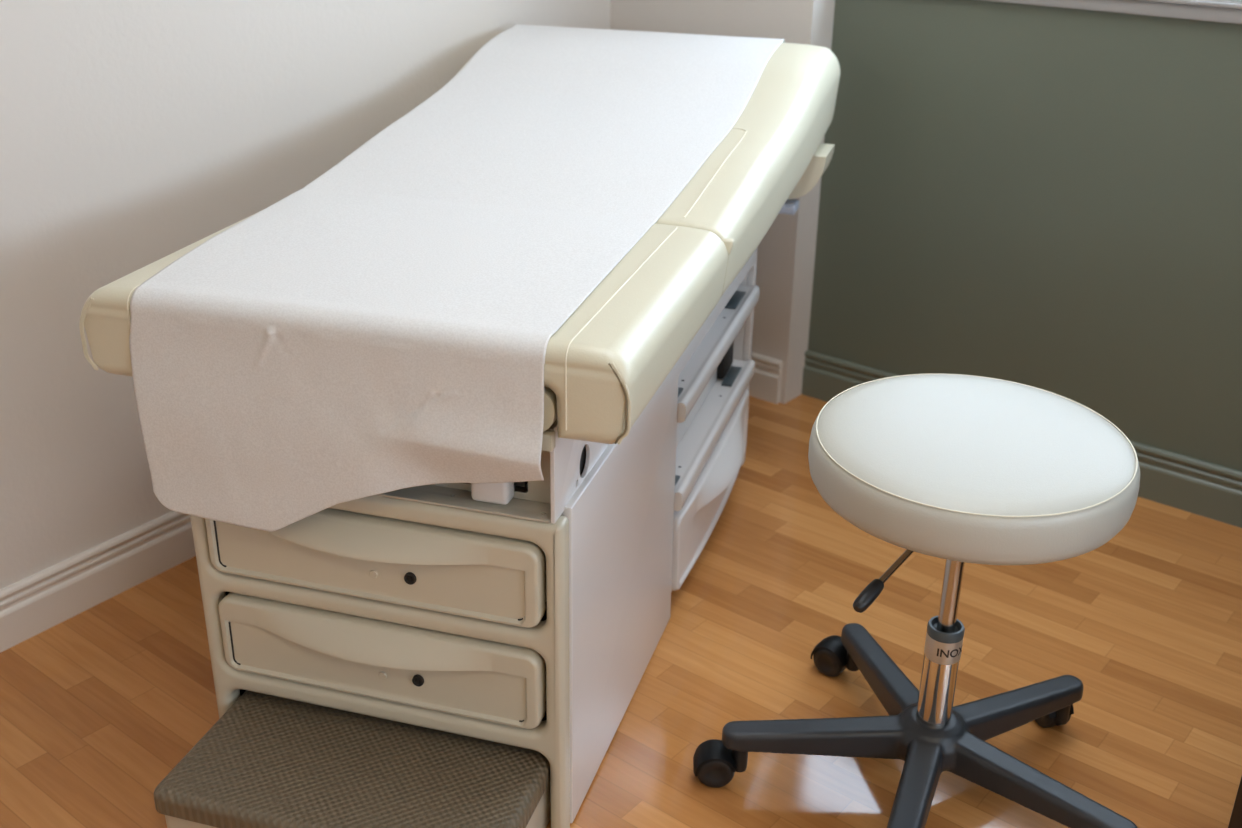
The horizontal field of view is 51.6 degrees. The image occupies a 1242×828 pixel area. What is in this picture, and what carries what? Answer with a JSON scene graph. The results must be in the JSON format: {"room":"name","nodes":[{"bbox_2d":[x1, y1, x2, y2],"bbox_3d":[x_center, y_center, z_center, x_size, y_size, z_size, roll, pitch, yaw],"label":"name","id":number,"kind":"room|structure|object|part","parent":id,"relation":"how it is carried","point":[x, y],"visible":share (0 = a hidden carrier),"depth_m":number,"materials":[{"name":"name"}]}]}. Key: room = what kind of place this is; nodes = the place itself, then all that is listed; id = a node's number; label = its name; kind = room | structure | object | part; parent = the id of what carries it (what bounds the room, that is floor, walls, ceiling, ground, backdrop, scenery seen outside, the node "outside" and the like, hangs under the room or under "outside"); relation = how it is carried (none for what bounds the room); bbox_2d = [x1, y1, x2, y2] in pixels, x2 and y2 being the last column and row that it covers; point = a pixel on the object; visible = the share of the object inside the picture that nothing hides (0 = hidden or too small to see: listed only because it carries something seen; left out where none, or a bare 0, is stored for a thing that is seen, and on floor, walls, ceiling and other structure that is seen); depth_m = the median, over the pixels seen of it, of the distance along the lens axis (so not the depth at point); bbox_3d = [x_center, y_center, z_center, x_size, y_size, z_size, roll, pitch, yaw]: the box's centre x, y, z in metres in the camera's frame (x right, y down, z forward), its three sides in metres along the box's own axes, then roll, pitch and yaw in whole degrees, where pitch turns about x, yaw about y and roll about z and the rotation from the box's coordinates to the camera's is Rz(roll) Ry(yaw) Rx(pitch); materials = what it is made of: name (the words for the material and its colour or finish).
{"room":"examination room","nodes":[
{"label":"examination room","id":0,"kind":"room"},
{"bbox_2d":[0,0,609,588],"bbox_3d":[-1.202,-0.659,1.492,0.100,2.450,4.500,17,29,32],"label":"wall","id":1,"kind":"structure","parent":0,"point":[133,133],"depth_m":2.17,"materials":[{"name":"white paint"}]},
{"bbox_2d":[0,511,195,652],"bbox_3d":[-1.197,0.439,1.913,0.014,0.103,3.808,17,29,32],"label":"baseboard","id":2,"kind":"structure","parent":1,"relation":"attached to","point":[36,603],"depth_m":2.25,"materials":[{"name":"white paint"}]},
{"bbox_2d":[0,394,1241,827],"bbox_3d":[0.008,0.888,1.206,3.800,0.100,4.148,19,30,35],"label":"floor","id":3,"kind":"structure","parent":0,"point":[98,706],"depth_m":2.10,"materials":[{"name":"brown wood"}]},
{"bbox_2d":[79,43,839,827],"bbox_3d":[-0.139,-0.082,2.163,0.739,0.872,1.611,8,25,15],"label":"exam table","id":4,"kind":"object","parent":3,"relation":"on","point":[444,655],"visible":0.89,"depth_m":1.70,"materials":[{"name":"beige plastic"}]},
{"bbox_3d":[-0.328,0.191,1.648,0.471,0.118,0.050,8,25,15],"label":"drawer","id":5,"kind":"part","parent":4,"relation":"part of","materials":[{"name":"beige plastic"}]},
{"bbox_3d":[-0.322,0.320,1.729,0.528,0.494,0.036,8,25,15],"label":"frame","id":6,"kind":"part","parent":4,"relation":"part of","materials":[{"name":"beige plastic"}]},
{"bbox_3d":[-0.330,0.334,1.713,0.467,0.118,0.050,8,25,15],"label":"drawer","id":7,"kind":"part","parent":4,"relation":"part of","materials":[{"name":"beige plastic"}]},
{"bbox_2d":[81,211,727,443],"bbox_3d":[-0.258,-0.157,1.729,0.710,0.120,0.510,8,25,15],"label":"seat cushion","id":8,"kind":"object","parent":4,"relation":"on","point":[606,362],"depth_m":1.56,"materials":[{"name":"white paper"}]},
{"bbox_2d":[129,24,784,531],"bbox_3d":[-0.156,-0.324,2.147,0.587,0.428,1.469,8,25,15],"label":"paper","id":9,"kind":"object","parent":4,"relation":"on","point":[387,323],"visible":0.98,"depth_m":1.62,"materials":[{"name":"white paper"}]},
{"bbox_3d":[-0.310,0.024,1.623,0.495,0.122,0.003,8,25,15],"label":"plate","id":10,"kind":"part","parent":4,"relation":"part of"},
{"bbox_2d":[455,43,839,295],"bbox_3d":[-0.038,-0.499,2.330,0.736,0.248,0.932,8,25,15],"label":"cushion","id":11,"kind":"object","parent":4,"relation":"on","point":[774,148],"depth_m":2.18,"materials":[{"name":"beige plastic"}]},
{"bbox_3d":[0.099,0.108,2.196,0.014,0.496,1.184,8,25,15],"label":"panel","id":12,"kind":"part","parent":4,"relation":"part of","materials":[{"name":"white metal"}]},
{"bbox_3d":[0.153,0.126,2.491,0.150,0.150,0.608,8,25,15],"label":"drawer","id":13,"kind":"part","parent":4,"relation":"part of","materials":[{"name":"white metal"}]},
{"bbox_3d":[0.165,0.022,2.430,0.055,0.036,0.621,8,25,15],"label":"rail","id":14,"kind":"part","parent":4,"relation":"part of","materials":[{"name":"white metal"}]},
{"bbox_3d":[0.168,-0.126,2.362,0.055,0.036,0.621,8,25,15],"label":"rail","id":15,"kind":"part","parent":4,"relation":"part of","materials":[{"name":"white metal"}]},
{"bbox_2d":[788,143,834,198],"bbox_3d":[0.369,-0.498,2.631,0.112,0.092,0.120,8,25,15],"label":"tray","id":16,"kind":"object","parent":4,"relation":"on","point":[822,157],"depth_m":2.58,"materials":[{"name":"beige plastic"}]},
{"bbox_2d":[693,373,1139,827],"bbox_3d":[0.413,0.280,1.742,0.599,0.576,0.570,8,25,15],"label":"stool","id":17,"kind":"object","parent":3,"relation":"on","point":[958,469],"visible":1,"depth_m":1.66,"materials":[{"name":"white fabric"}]},
{"bbox_3d":[0.363,0.169,1.606,0.009,0.049,0.176,21,31,37],"label":"lever","id":18,"kind":"part","parent":17,"relation":"part of","materials":[{"name":"silver metal"}]},
{"bbox_3d":[0.445,0.059,1.641,0.407,0.090,0.407,8,25,15],"label":"seat","id":19,"kind":"part","parent":17,"relation":"part of","materials":[{"name":"white leather"}]},
{"bbox_2d":[1228,776,1241,827],"bbox_3d":[1.103,0.291,1.561,0.492,0.722,0.449,19,30,35],"label":"base cabinet","id":20,"kind":"object","parent":3,"relation":"on","point":[1235,821],"visible":1,"depth_m":1.65,"materials":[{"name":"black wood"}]},
{"bbox_2d":[610,0,834,403],"bbox_3d":[0.185,-1.248,2.833,0.674,2.450,0.111,19,30,35],"label":"wall","id":21,"kind":"structure","parent":0,"point":[786,253],"depth_m":2.98,"materials":[{"name":"white paint"}]},
{"bbox_2d":[749,352,782,403],"bbox_3d":[0.179,-0.145,3.237,0.520,0.108,0.014,19,30,35],"label":"baseboard","id":22,"kind":"structure","parent":21,"relation":"attached to","point":[765,384],"depth_m":3.10,"materials":[{"name":"white paint"}]},
{"bbox_2d":[808,0,1241,470],"bbox_3d":[1.288,-0.903,2.108,3.600,2.450,0.070,19,30,35],"label":"wall","id":23,"kind":"structure","parent":0,"point":[1047,198],"depth_m":2.64,"materials":[{"name":"green paint"}]},
{"bbox_2d":[801,350,1241,527],"bbox_3d":[1.547,0.278,2.341,2.826,0.113,0.014,19,30,35],"label":"baseboard","id":24,"kind":"structure","parent":23,"relation":"attached to","point":[1182,482],"depth_m":2.64,"materials":[{"name":"grey"}]},
{"bbox_2d":[984,0,1241,23],"bbox_3d":[1.133,-1.224,2.087,1.650,1.133,0.085,19,30,35],"label":"window","id":25,"kind":"structure","parent":23,"relation":"in","point":[1225,11],"depth_m":2.36,"materials":[{"name":"grey paint"}]},
{"bbox_3d":[1.124,-0.734,2.307,1.650,0.009,0.080,19,30,35],"label":"sill","id":26,"kind":"part","parent":25,"relation":"part of","materials":[{"name":"grey paint"}]},
{"bbox_3d":[1.110,-1.230,2.061,1.640,1.100,0.016,19,30,35],"label":"casing","id":27,"kind":"part","parent":25,"relation":"part of","materials":[{"name":"grey paint"}]}
]}

